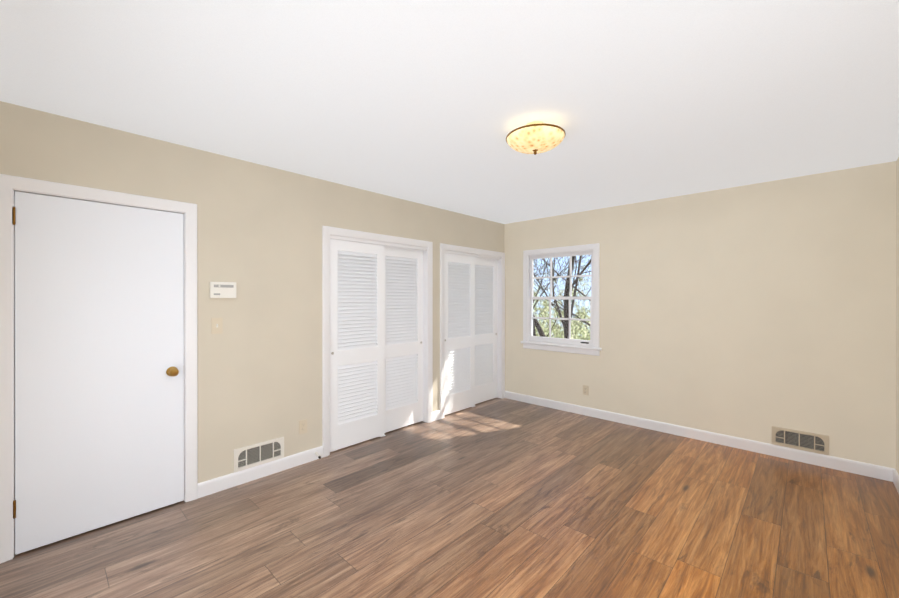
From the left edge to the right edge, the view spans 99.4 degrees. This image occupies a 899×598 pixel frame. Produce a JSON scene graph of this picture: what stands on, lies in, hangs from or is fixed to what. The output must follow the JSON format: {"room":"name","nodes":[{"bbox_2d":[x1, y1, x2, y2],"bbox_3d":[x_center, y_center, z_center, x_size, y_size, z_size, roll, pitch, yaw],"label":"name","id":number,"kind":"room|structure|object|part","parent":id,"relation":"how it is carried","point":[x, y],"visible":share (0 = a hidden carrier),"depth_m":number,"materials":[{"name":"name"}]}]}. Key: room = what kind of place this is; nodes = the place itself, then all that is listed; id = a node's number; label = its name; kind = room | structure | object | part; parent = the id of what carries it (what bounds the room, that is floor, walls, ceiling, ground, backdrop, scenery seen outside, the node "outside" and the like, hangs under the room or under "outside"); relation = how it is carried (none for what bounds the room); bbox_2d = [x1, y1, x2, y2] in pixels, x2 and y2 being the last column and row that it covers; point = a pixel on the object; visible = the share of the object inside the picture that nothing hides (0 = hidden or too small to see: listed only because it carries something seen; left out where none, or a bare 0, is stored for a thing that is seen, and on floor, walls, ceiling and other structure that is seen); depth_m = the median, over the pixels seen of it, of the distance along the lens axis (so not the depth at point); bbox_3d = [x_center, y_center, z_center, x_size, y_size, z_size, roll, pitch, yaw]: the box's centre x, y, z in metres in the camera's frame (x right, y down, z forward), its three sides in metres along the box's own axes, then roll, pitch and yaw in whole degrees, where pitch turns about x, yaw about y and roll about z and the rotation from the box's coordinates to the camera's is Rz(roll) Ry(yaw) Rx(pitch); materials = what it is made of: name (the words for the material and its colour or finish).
{"room":"empty bedroom","nodes":[
{"label":"empty bedroom","id":0,"kind":"room"},
{"bbox_2d":[0,101,503,482],"bbox_3d":[-0.917,0.170,3.658,0.120,2.440,4.800,0,0,43],"label":"wall","id":1,"kind":"structure","parent":0,"point":[259,234],"depth_m":2.91,"materials":[{"name":"beige paint"}]},
{"bbox_2d":[12,191,183,554],"bbox_3d":[-2.073,0.400,2.323,0.104,1.965,0.774,0,0,43],"label":"entry door","id":2,"kind":"structure","parent":1,"relation":"in","point":[99,365],"depth_m":2.29,"materials":[{"name":"white paint"}]},
{"bbox_3d":[-1.842,0.487,2.543,0.068,0.066,0.066,0,0,43],"label":"knob","id":3,"kind":"part","parent":2,"relation":"part of","materials":[{"name":"gold metal"}]},
{"bbox_2d":[0,174,197,563],"bbox_3d":[-2.117,0.366,2.368,0.138,2.052,0.917,0,0,43],"label":"door frame","id":4,"kind":"structure","parent":1,"relation":"attached to","point":[8,183],"depth_m":2.10,"materials":[{"name":"white wood"}]},
{"bbox_2d":[211,318,222,333],"bbox_3d":[-1.674,0.194,2.750,0.021,0.115,0.070,0,0,43],"label":"light switch","id":5,"kind":"object","parent":1,"relation":"attached to","point":[216,325],"visible":1,"depth_m":2.75,"materials":[{"name":"beige plastic"}]},
{"bbox_2d":[210,282,235,297],"bbox_3d":[-1.644,-0.066,2.772,0.034,0.115,0.168,0,0,43],"label":"thermostat","id":6,"kind":"object","parent":1,"relation":"attached to","point":[222,289],"visible":0.98,"depth_m":2.76,"materials":[{"name":"white plastic"}]},
{"bbox_2d":[234,437,283,472],"bbox_3d":[-1.474,1.205,2.969,0.014,0.168,0.370,0,0,43],"label":"air vent","id":7,"kind":"object","parent":1,"relation":"in","point":[251,456],"visible":1,"depth_m":2.96,"materials":[{"name":"beige metal"}]},
{"bbox_2d":[198,446,322,497],"bbox_3d":[-1.438,1.341,3.008,0.014,0.100,0.944,0,0,43],"label":"baseboard","id":8,"kind":"structure","parent":1,"relation":"attached to","point":[217,484],"depth_m":2.94,"materials":[{"name":"white wood"}]},
{"bbox_2d":[299,419,306,434],"bbox_3d":[-1.237,1.081,3.225,0.008,0.115,0.070,0,0,43],"label":"electrical outlet","id":9,"kind":"object","parent":1,"relation":"attached to","point":[302,426],"visible":1,"depth_m":3.22,"materials":[{"name":"beige plastic"}]},
{"bbox_2d":[330,239,383,451],"bbox_3d":[-0.883,0.409,3.658,0.035,1.940,0.615,0,0,43],"label":"sliding door","id":10,"kind":"structure","parent":1,"relation":"in","point":[357,349],"depth_m":3.64,"materials":[{"name":"white paint"}]},
{"bbox_2d":[322,226,432,456],"bbox_3d":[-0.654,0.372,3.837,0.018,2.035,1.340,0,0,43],"label":"trim","id":11,"kind":"structure","parent":1,"relation":"attached to","point":[327,231],"depth_m":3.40,"materials":[{"name":"white wood"}]},
{"bbox_2d":[384,245,422,432],"bbox_3d":[-0.519,0.409,4.105,0.035,1.940,0.615,0,0,43],"label":"sliding door","id":12,"kind":"structure","parent":1,"relation":"in","point":[403,346],"depth_m":4.11,"materials":[{"name":"white paint"}]},
{"bbox_2d":[433,410,440,420],"bbox_3d":[-0.152,1.339,4.376,0.014,0.100,0.130,0,0,43],"label":"baseboard","id":13,"kind":"structure","parent":1,"relation":"attached to","point":[436,415],"depth_m":4.38,"materials":[{"name":"white wood"}]},
{"bbox_2d":[444,253,474,414],"bbox_3d":[0.114,0.408,4.719,0.035,1.940,0.588,0,0,43],"label":"sliding door","id":14,"kind":"structure","parent":1,"relation":"in","point":[459,337],"depth_m":4.71,"materials":[{"name":"white paint"}]},
{"bbox_2d":[440,243,504,418],"bbox_3d":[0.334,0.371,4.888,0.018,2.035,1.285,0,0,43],"label":"trim","id":15,"kind":"structure","parent":1,"relation":"attached to","point":[443,247],"depth_m":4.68,"materials":[{"name":"white wood"}]},
{"bbox_2d":[475,257,497,403],"bbox_3d":[0.460,0.407,5.146,0.035,1.940,0.588,0,0,43],"label":"sliding door","id":16,"kind":"structure","parent":1,"relation":"in","point":[486,303],"depth_m":5.17,"materials":[{"name":"white paint"}]},
{"bbox_2d":[0,398,898,597],"bbox_3d":[0.147,1.417,2.660,4.400,0.050,4.800,0,0,43],"label":"floor","id":17,"kind":"structure","parent":0,"point":[500,498],"depth_m":2.31,"materials":[{"name":"laminate"}]},
{"bbox_2d":[0,0,898,223],"bbox_3d":[0.191,-1.098,2.594,4.550,0.100,5.070,0,0,43],"label":"ceiling","id":18,"kind":"structure","parent":0,"point":[433,103],"depth_m":1.89,"materials":[{"name":"white paint"}]},
{"bbox_2d":[506,121,565,154],"bbox_3d":[0.519,-0.960,2.307,0.352,0.176,0.352,0,0,43],"label":"lamp","id":19,"kind":"object","parent":18,"relation":"attached to","point":[535,137],"visible":1,"depth_m":2.22,"materials":[{"name":"beige glass"}]},
{"bbox_2d":[467,161,895,468],"bbox_3d":[1.887,0.194,4.399,4.550,2.490,0.120,0,0,43],"label":"wall","id":20,"kind":"structure","parent":0,"point":[756,312],"depth_m":3.53,"materials":[{"name":"beige paint"}]},
{"bbox_2d":[521,243,601,355],"bbox_3d":[1.404,0.007,4.827,1.080,1.313,0.159,0,0,43],"label":"window","id":21,"kind":"structure","parent":20,"relation":"in","point":[596,309],"depth_m":4.77,"materials":[{"name":"white wood"}]},
{"bbox_3d":[1.392,0.255,4.815,0.878,0.600,0.024,0,0,43],"label":"window sash","id":22,"kind":"part","parent":21,"relation":"part of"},
{"bbox_3d":[1.410,-0.285,4.833,0.878,0.586,0.024,0,0,43],"label":"window sash","id":23,"kind":"part","parent":21,"relation":"part of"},
{"bbox_2d":[583,385,588,394],"bbox_3d":[1.626,1.089,4.558,0.070,0.115,0.008,0,0,43],"label":"electrical outlet","id":24,"kind":"object","parent":20,"relation":"attached to","point":[585,389],"visible":1,"depth_m":4.55,"materials":[{"name":"beige plastic"}]},
{"bbox_2d":[505,391,893,481],"bbox_3d":[2.078,1.340,4.130,3.600,0.100,0.014,0,0,43],"label":"baseboard","id":25,"kind":"structure","parent":20,"relation":"attached to","point":[855,467],"depth_m":3.60,"materials":[{"name":"white wood"}]},
{"bbox_2d":[772,426,828,454],"bbox_3d":[2.996,1.209,3.267,0.362,0.160,0.015,0,0,43],"label":"air vent","id":26,"kind":"object","parent":20,"relation":"in","point":[804,441],"visible":1,"depth_m":3.26,"materials":[{"name":"beige metal"}]},
{"bbox_2d":[896,157,898,473],"bbox_3d":[1.753,0.174,1.045,0.150,2.440,4.950,0,0,43],"label":"wall","id":27,"kind":"structure","parent":0,"point":[897,315],"depth_m":2.85,"materials":[{"name":"beige paint"}]},
{"bbox_2d":[893,469,898,493],"bbox_3d":[1.740,1.344,1.153,0.014,0.100,4.786,0,0,43],"label":"baseboard","id":28,"kind":"structure","parent":27,"relation":"attached to","point":[896,478],"depth_m":2.81,"materials":[{"name":"white wood"}]},
{"label":"outside","id":29,"kind":"structure","parent":0,"visible":0},
{"bbox_2d":[533,314,545,336],"bbox_3d":[2.037,0.705,14.451,8.076,15.345,6.763,0,0,43],"label":"tree","id":30,"kind":"object","parent":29,"point":[540,330],"depth_m":14.98,"materials":[{"name":"brown plant"}]},
{"bbox_2d":[533,255,588,336],"bbox_3d":[3.041,0.695,9.906,5.600,15.382,6.228,0,0,43],"label":"tree","id":31,"kind":"object","parent":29,"point":[564,269],"depth_m":8.72,"materials":[{"name":"brown plant"}]},
{"bbox_2d":[533,255,590,339],"bbox_3d":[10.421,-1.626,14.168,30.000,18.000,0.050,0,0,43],"label":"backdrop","id":32,"kind":"structure","parent":29,"point":[559,333],"depth_m":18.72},
{"bbox_2d":[534,259,589,327],"bbox_3d":[4.697,0.929,10.135,8.249,14.906,7.180,0,0,43],"label":"tree","id":33,"kind":"object","parent":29,"point":[564,309],"depth_m":10.35,"materials":[{"name":"brown plant"}]},
{"bbox_2d":[534,255,590,338],"bbox_3d":[4.843,0.496,12.134,6.570,15.764,8.524,0,0,43],"label":"tree","id":34,"kind":"object","parent":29,"point":[574,294],"depth_m":10.46,"materials":[{"name":"brown plant"}]},
{"bbox_2d":[534,256,590,338],"bbox_3d":[3.083,0.152,11.612,6.704,16.456,8.778,0,0,43],"label":"tree","id":35,"kind":"object","parent":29,"point":[564,323],"depth_m":12.34,"materials":[{"name":"brown plant"}]},
{"bbox_2d":[543,255,590,300],"bbox_3d":[5.151,0.596,9.711,9.401,15.575,7.858,0,0,43],"label":"tree","id":36,"kind":"object","parent":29,"point":[569,283],"depth_m":9.11,"materials":[{"name":"brown plant"}]}
]}

